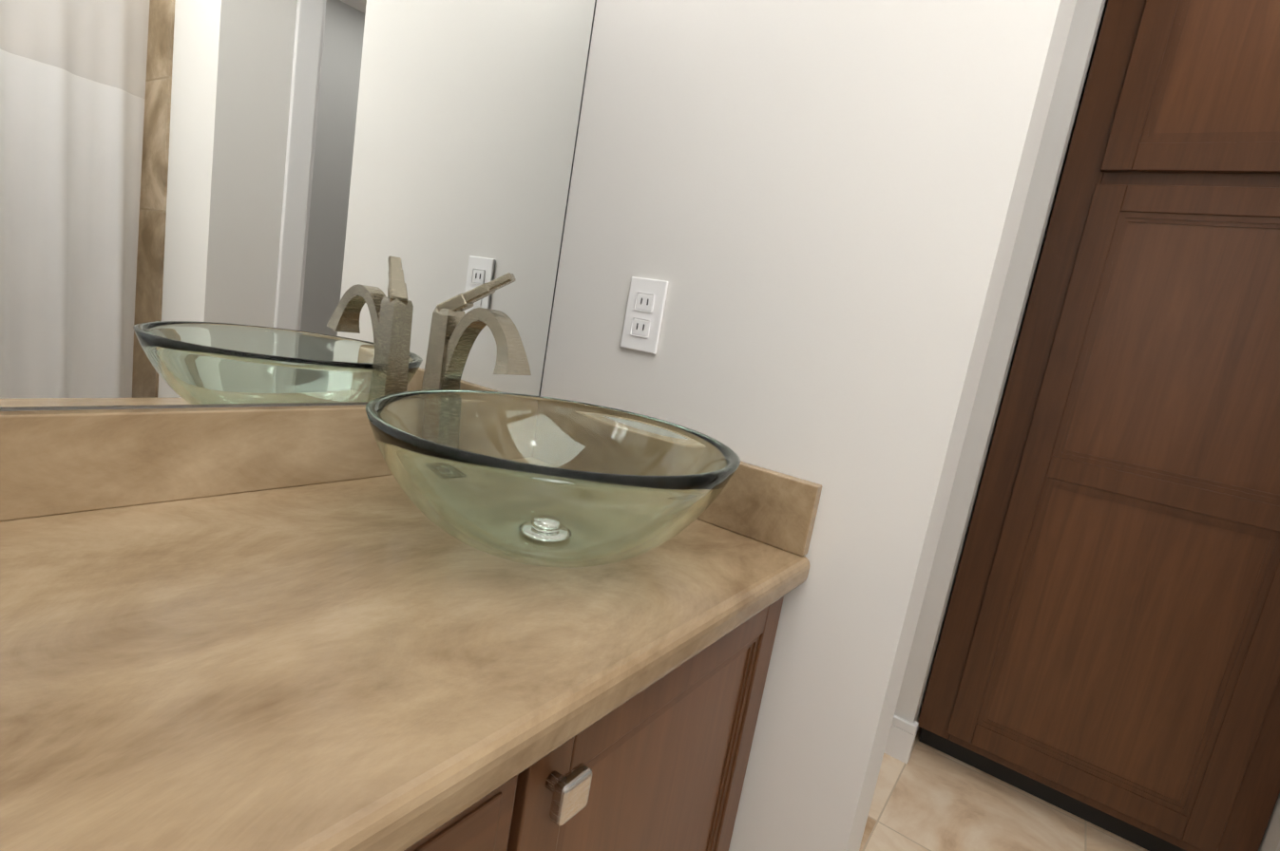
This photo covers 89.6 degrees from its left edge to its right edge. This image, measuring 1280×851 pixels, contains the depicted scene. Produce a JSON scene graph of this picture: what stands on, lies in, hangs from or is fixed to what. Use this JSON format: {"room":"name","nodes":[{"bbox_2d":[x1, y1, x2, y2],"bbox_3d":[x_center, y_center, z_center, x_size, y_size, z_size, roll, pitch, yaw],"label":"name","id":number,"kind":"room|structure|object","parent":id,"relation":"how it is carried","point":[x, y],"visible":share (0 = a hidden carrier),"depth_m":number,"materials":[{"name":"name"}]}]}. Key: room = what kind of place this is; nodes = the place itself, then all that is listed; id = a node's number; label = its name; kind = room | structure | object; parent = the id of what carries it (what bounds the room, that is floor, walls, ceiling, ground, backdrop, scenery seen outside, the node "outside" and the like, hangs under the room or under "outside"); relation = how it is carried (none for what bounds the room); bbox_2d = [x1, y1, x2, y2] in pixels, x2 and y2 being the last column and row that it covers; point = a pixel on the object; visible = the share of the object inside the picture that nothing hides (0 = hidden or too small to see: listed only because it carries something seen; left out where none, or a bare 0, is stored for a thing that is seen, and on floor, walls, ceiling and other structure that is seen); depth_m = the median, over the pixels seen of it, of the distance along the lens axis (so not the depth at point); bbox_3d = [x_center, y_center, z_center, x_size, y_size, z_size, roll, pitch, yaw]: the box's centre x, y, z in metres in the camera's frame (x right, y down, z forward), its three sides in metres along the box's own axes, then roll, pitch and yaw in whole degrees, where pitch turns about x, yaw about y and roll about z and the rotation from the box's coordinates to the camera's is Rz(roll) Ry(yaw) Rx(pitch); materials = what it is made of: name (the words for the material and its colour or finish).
{"room":"bathroom","nodes":[
{"label":"bathroom","id":0,"kind":"room"},
{"bbox_2d":[0,402,367,411],"bbox_3d":[-0.677,-0.233,0.479,0.130,2.420,1.670,16,11,33],"label":"wall","id":1,"kind":"structure","parent":0,"point":[152,407],"depth_m":0.69,"materials":[{"name":"paint"}]},
{"bbox_2d":[0,404,391,518],"bbox_3d":[-0.621,0.039,0.536,0.020,0.100,1.532,16,11,33],"label":"backsplash","id":2,"kind":"structure","parent":1,"relation":"attached to","point":[51,462],"depth_m":0.69,"materials":[{"name":"beige stone"}]},
{"bbox_2d":[0,0,596,407],"bbox_3d":[-0.501,-0.704,0.414,0.005,1.419,1.534,16,11,33],"label":"mirror","id":3,"kind":"object","parent":1,"relation":"attached to","point":[253,201],"depth_m":0.73,"materials":[{"name":"silver mirror"}]},
{"bbox_2d":[540,0,1076,850],"bbox_3d":[-0.136,-0.261,1.196,1.405,2.420,0.126,16,11,33],"label":"wall","id":4,"kind":"structure","parent":0,"point":[811,211],"depth_m":0.87,"materials":[{"name":"paint"}]},
{"bbox_2d":[620,276,668,354],"bbox_3d":[0.005,-0.175,1.021,0.070,0.114,0.007,16,11,33],"label":"electrical outlet","id":5,"kind":"object","parent":4,"relation":"attached to","point":[644,314],"visible":1,"depth_m":1.02,"materials":[{"name":"white plastic"}]},
{"bbox_2d":[697,460,822,556],"bbox_3d":[0.025,0.069,1.010,0.516,0.100,0.020,16,11,33],"label":"backsplash","id":6,"kind":"structure","parent":4,"relation":"attached to","point":[773,507],"depth_m":0.89,"materials":[{"name":"beige stone"}]},
{"bbox_2d":[894,0,1108,733],"bbox_3d":[1.165,-0.183,2.131,0.151,2.392,0.805,16,11,33],"label":"wall","id":7,"kind":"structure","parent":0,"point":[1079,47],"depth_m":1.77,"materials":[{"name":"paint"}]},
{"bbox_2d":[884,715,918,764],"bbox_3d":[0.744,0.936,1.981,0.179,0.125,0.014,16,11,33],"label":"baseboard","id":8,"kind":"structure","parent":7,"relation":"attached to","point":[900,739],"depth_m":1.94,"materials":[{"name":"white wood"}]},
{"bbox_2d":[859,726,1148,850],"bbox_3d":[0.569,1.173,0.966,3.450,0.060,3.770,16,11,33],"label":"floor","id":9,"kind":"structure","parent":0,"point":[926,798],"depth_m":1.76,"materials":[{"name":"tile"}]},
{"bbox_2d":[395,579,806,850],"bbox_3d":[-0.492,0.604,0.475,0.552,0.856,1.532,16,11,33],"label":"bathroom vanity","id":10,"kind":"object","parent":9,"relation":"on","point":[664,769],"depth_m":0.67,"materials":[{"name":"brown wood"}]},
{"bbox_2d":[0,473,810,850],"bbox_3d":[-0.420,0.168,0.403,0.546,0.040,1.532,16,11,33],"label":"countertop","id":11,"kind":"structure","parent":10,"relation":"on","point":[321,666],"depth_m":0.47,"materials":[{"name":"beige stone"}]},
{"bbox_2d":[421,272,531,390],"bbox_3d":[-0.223,-0.056,0.874,0.175,0.307,0.074,16,11,33],"label":"faucet","id":12,"kind":"object","parent":11,"relation":"on","point":[455,331],"visible":0.58,"depth_m":0.87,"materials":[{"name":"silver metal"}]},
{"bbox_2d":[365,389,740,568],"bbox_3d":[-0.103,0.068,0.761,0.420,0.142,0.420,16,11,33],"label":"sink bowl","id":13,"kind":"object","parent":11,"relation":"on","point":[538,481],"visible":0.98,"depth_m":0.63,"materials":[{"name":"clear glass"}]},
{"bbox_2d":[917,0,1279,850],"bbox_3d":[1.510,-0.070,1.830,0.775,2.385,0.646,16,11,33],"label":"tall cabinet","id":14,"kind":"object","parent":9,"relation":"on","point":[1108,656],"visible":1,"depth_m":1.64,"materials":[{"name":"brown wood"}]},
{"bbox_2d":[1258,793,1279,850],"bbox_3d":[1.873,0.018,1.569,0.126,2.420,0.940,16,11,33],"label":"wall","id":15,"kind":"structure","parent":0,"point":[1270,840],"depth_m":1.53,"materials":[{"name":"paint"}]},
{"bbox_3d":[1.559,-0.944,0.703,0.126,0.370,0.760,16,11,33],"label":"wall","id":16,"kind":"structure","parent":0,"visible":0},
{"bbox_2d":[1275,840,1279,850],"bbox_3d":[1.355,0.178,0.901,0.156,2.155,0.930,16,11,33],"label":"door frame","id":17,"kind":"structure","parent":16,"relation":"attached to","point":[1278,848],"depth_m":1.43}
]}

